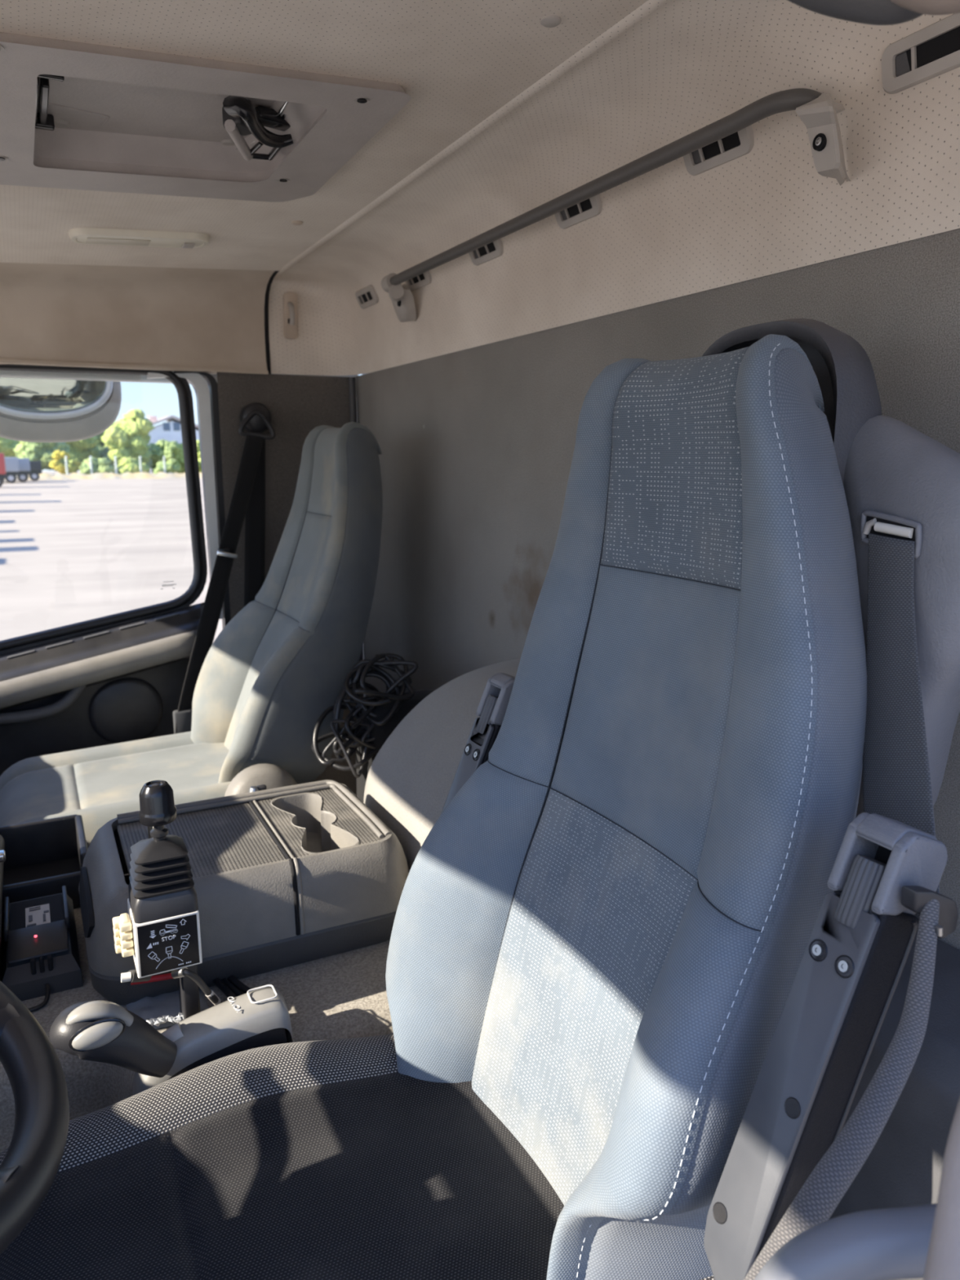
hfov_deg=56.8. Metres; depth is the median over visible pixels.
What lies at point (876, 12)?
handle
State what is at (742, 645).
seat
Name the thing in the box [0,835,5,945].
dashboard
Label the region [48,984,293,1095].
gear selector
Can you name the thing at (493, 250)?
air vent
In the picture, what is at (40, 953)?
panel
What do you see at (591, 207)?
air vent
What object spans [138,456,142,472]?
fence post
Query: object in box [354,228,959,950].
wall
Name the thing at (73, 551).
ground
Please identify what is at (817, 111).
grab rail
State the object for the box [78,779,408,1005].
console
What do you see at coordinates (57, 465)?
bush
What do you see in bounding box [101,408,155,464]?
tree
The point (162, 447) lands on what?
tree
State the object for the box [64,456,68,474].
fence post
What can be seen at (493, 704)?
seat belt buckle
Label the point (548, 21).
plug
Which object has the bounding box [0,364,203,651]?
window
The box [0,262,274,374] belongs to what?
panel
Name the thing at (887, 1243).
armrest
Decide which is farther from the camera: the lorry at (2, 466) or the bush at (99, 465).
the bush at (99, 465)
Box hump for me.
[363,658,519,871]
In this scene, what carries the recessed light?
in the ceiling
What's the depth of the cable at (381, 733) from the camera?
1.79 m
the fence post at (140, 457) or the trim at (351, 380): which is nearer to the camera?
the trim at (351, 380)
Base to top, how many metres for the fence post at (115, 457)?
2.769 m
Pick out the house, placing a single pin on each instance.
(170, 431)
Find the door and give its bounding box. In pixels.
[0,371,231,776]
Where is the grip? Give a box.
[923,1098,959,1279]
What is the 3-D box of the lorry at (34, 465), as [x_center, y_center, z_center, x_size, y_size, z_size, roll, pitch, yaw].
[-52.435,-19.043,98.285,6.950,2.844,2.300,-6,13,-26]
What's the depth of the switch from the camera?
1.77 m
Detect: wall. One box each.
[0,369,358,384]
[216,372,364,795]
[268,0,959,375]
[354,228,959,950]
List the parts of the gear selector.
panel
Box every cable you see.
[171,967,222,1005]
[212,977,236,999]
[221,977,244,996]
[226,975,253,993]
[311,653,434,802]
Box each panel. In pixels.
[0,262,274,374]
[0,885,83,1012]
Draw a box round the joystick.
[127,780,202,1019]
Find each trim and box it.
[264,271,278,373]
[348,377,363,697]
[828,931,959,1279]
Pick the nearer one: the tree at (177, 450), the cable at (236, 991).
the cable at (236, 991)
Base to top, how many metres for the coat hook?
0.115 m
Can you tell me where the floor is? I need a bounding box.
[0,874,393,1153]
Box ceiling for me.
[0,0,648,271]
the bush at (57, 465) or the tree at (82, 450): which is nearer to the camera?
the bush at (57, 465)
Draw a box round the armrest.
[754,1203,937,1279]
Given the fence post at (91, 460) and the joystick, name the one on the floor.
the joystick
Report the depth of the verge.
111.42 m
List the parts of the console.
lid, lid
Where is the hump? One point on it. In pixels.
(410, 779)
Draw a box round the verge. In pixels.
[4,471,202,479]
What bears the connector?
attached to the joystick
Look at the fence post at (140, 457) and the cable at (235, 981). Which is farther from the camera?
the fence post at (140, 457)
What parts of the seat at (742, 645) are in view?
lumbar panel, shoulder panel, head panel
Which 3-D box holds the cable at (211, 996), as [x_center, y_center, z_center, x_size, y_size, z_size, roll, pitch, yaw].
[-0.341,0.444,1.119,0.038,0.110,0.090,6,13,25]
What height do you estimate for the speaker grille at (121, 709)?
0.180 m
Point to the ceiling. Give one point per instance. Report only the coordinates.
(458, 62)
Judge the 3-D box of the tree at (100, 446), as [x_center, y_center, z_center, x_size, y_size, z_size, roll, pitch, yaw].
[-59.878,-31.041,141.562,7.672,9.058,7.031,-6,13,-26]
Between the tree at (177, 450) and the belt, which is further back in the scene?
the tree at (177, 450)
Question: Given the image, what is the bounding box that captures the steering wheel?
[0,981,69,1253]
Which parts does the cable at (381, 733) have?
cable coil, cable coil, cable coil, cable coil, cable coil, cable coil, cable coil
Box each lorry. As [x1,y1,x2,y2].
[0,453,6,486]
[2,457,19,483]
[17,457,31,482]
[27,461,42,480]
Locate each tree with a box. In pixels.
[0,436,20,457]
[13,440,71,471]
[64,435,102,473]
[94,421,115,458]
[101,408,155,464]
[101,446,152,469]
[146,439,185,473]
[171,440,200,471]
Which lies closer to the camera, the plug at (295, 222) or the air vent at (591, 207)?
the air vent at (591, 207)
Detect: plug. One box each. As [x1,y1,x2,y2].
[291,220,302,225]
[540,15,561,27]
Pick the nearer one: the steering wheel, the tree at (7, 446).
the steering wheel
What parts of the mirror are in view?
glass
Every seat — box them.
[0,318,959,1279]
[0,422,382,848]
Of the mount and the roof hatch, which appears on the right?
the mount
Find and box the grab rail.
[381,88,850,322]
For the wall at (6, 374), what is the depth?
2.19 m
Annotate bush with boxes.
[21,456,38,471]
[48,449,71,474]
[79,456,115,474]
[116,457,150,474]
[151,457,182,474]
[198,457,201,472]
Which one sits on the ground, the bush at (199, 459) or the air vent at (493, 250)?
the bush at (199, 459)
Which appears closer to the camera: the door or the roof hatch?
the roof hatch
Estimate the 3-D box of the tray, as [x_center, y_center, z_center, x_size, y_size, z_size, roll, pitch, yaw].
[-0.826,0.388,1.448,0.341,0.090,0.192,-6,13,-26]
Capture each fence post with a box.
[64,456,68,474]
[89,456,93,474]
[114,456,117,473]
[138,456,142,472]
[163,456,165,472]
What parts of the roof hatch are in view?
guide rail, guide rail, lid, arm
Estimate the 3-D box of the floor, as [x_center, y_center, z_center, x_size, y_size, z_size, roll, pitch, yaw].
[-0.622,0.669,1.308,1.730,0.405,0.680,-6,13,-26]
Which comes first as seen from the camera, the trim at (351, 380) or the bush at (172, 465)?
the trim at (351, 380)
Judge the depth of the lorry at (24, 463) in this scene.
93.71 m
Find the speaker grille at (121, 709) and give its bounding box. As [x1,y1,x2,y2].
[88,677,163,743]
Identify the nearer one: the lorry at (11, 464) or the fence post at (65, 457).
the lorry at (11, 464)
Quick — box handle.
[787,0,959,25]
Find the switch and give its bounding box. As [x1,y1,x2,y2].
[182,242,195,248]
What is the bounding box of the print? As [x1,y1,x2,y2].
[26,906,48,926]
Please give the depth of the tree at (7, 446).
132.19 m
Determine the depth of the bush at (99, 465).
118.51 m
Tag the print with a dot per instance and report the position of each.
(36, 915)
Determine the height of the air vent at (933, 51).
0.045 m
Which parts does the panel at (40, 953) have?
cradle rail, cradle rail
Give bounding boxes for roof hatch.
[0,31,410,202]
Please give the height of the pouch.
0.019 m
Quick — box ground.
[0,471,222,644]
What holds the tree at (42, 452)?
on the ground
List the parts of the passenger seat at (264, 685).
lumbar panel, shoulder panel, head panel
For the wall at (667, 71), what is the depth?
1.17 m
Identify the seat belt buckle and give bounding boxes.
[440,672,515,815]
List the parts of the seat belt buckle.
plate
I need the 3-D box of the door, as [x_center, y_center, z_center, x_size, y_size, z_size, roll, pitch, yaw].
[-1.174,0.062,2.108,1.166,1.439,0.137,-6,13,-26]
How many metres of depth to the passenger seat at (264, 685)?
1.87 m
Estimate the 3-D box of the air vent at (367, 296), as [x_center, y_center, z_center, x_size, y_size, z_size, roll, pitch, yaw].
[-0.278,-0.851,2.199,0.031,0.044,0.118,-6,13,-26]
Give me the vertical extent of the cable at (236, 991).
0.012 m
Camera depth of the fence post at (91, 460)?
114.62 m
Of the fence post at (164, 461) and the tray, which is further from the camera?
the fence post at (164, 461)
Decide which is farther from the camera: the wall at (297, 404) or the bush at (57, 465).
the bush at (57, 465)
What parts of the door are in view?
panel, frame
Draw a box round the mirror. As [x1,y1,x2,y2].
[0,377,121,442]
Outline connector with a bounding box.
[112,913,151,982]
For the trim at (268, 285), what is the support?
attached to the wall at (667, 71)
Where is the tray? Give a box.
[0,814,87,913]
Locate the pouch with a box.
[125,987,208,1028]
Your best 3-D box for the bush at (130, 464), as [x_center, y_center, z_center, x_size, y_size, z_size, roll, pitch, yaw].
[-47.550,-23.402,121.756,4.496,3.311,4.094,-6,13,-26]
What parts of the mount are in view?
plate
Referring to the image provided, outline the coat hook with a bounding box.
[283,292,297,338]
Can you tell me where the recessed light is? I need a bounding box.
[68,227,209,248]
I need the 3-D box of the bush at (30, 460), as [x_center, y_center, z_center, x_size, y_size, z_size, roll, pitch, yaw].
[-59.667,-22.359,115.882,4.213,3.188,4.402,-6,13,-26]
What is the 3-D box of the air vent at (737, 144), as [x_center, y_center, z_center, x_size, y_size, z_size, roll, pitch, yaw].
[0.297,-0.616,1.105,0.031,0.044,0.118,-6,13,-26]
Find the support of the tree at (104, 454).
on the ground
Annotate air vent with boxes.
[355,284,378,308]
[405,271,431,291]
[468,238,503,265]
[554,194,601,229]
[683,124,754,175]
[881,13,959,93]
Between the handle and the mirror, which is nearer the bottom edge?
the mirror
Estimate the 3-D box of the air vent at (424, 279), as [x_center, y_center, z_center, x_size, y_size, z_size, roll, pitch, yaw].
[-0.134,-0.790,1.928,0.031,0.044,0.118,-6,13,-26]
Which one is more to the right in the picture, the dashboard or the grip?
the grip
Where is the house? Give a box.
[147,415,199,473]
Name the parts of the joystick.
red strip, knob, stem, label plate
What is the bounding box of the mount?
[703,812,947,1279]
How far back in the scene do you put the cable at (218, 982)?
1.20 m

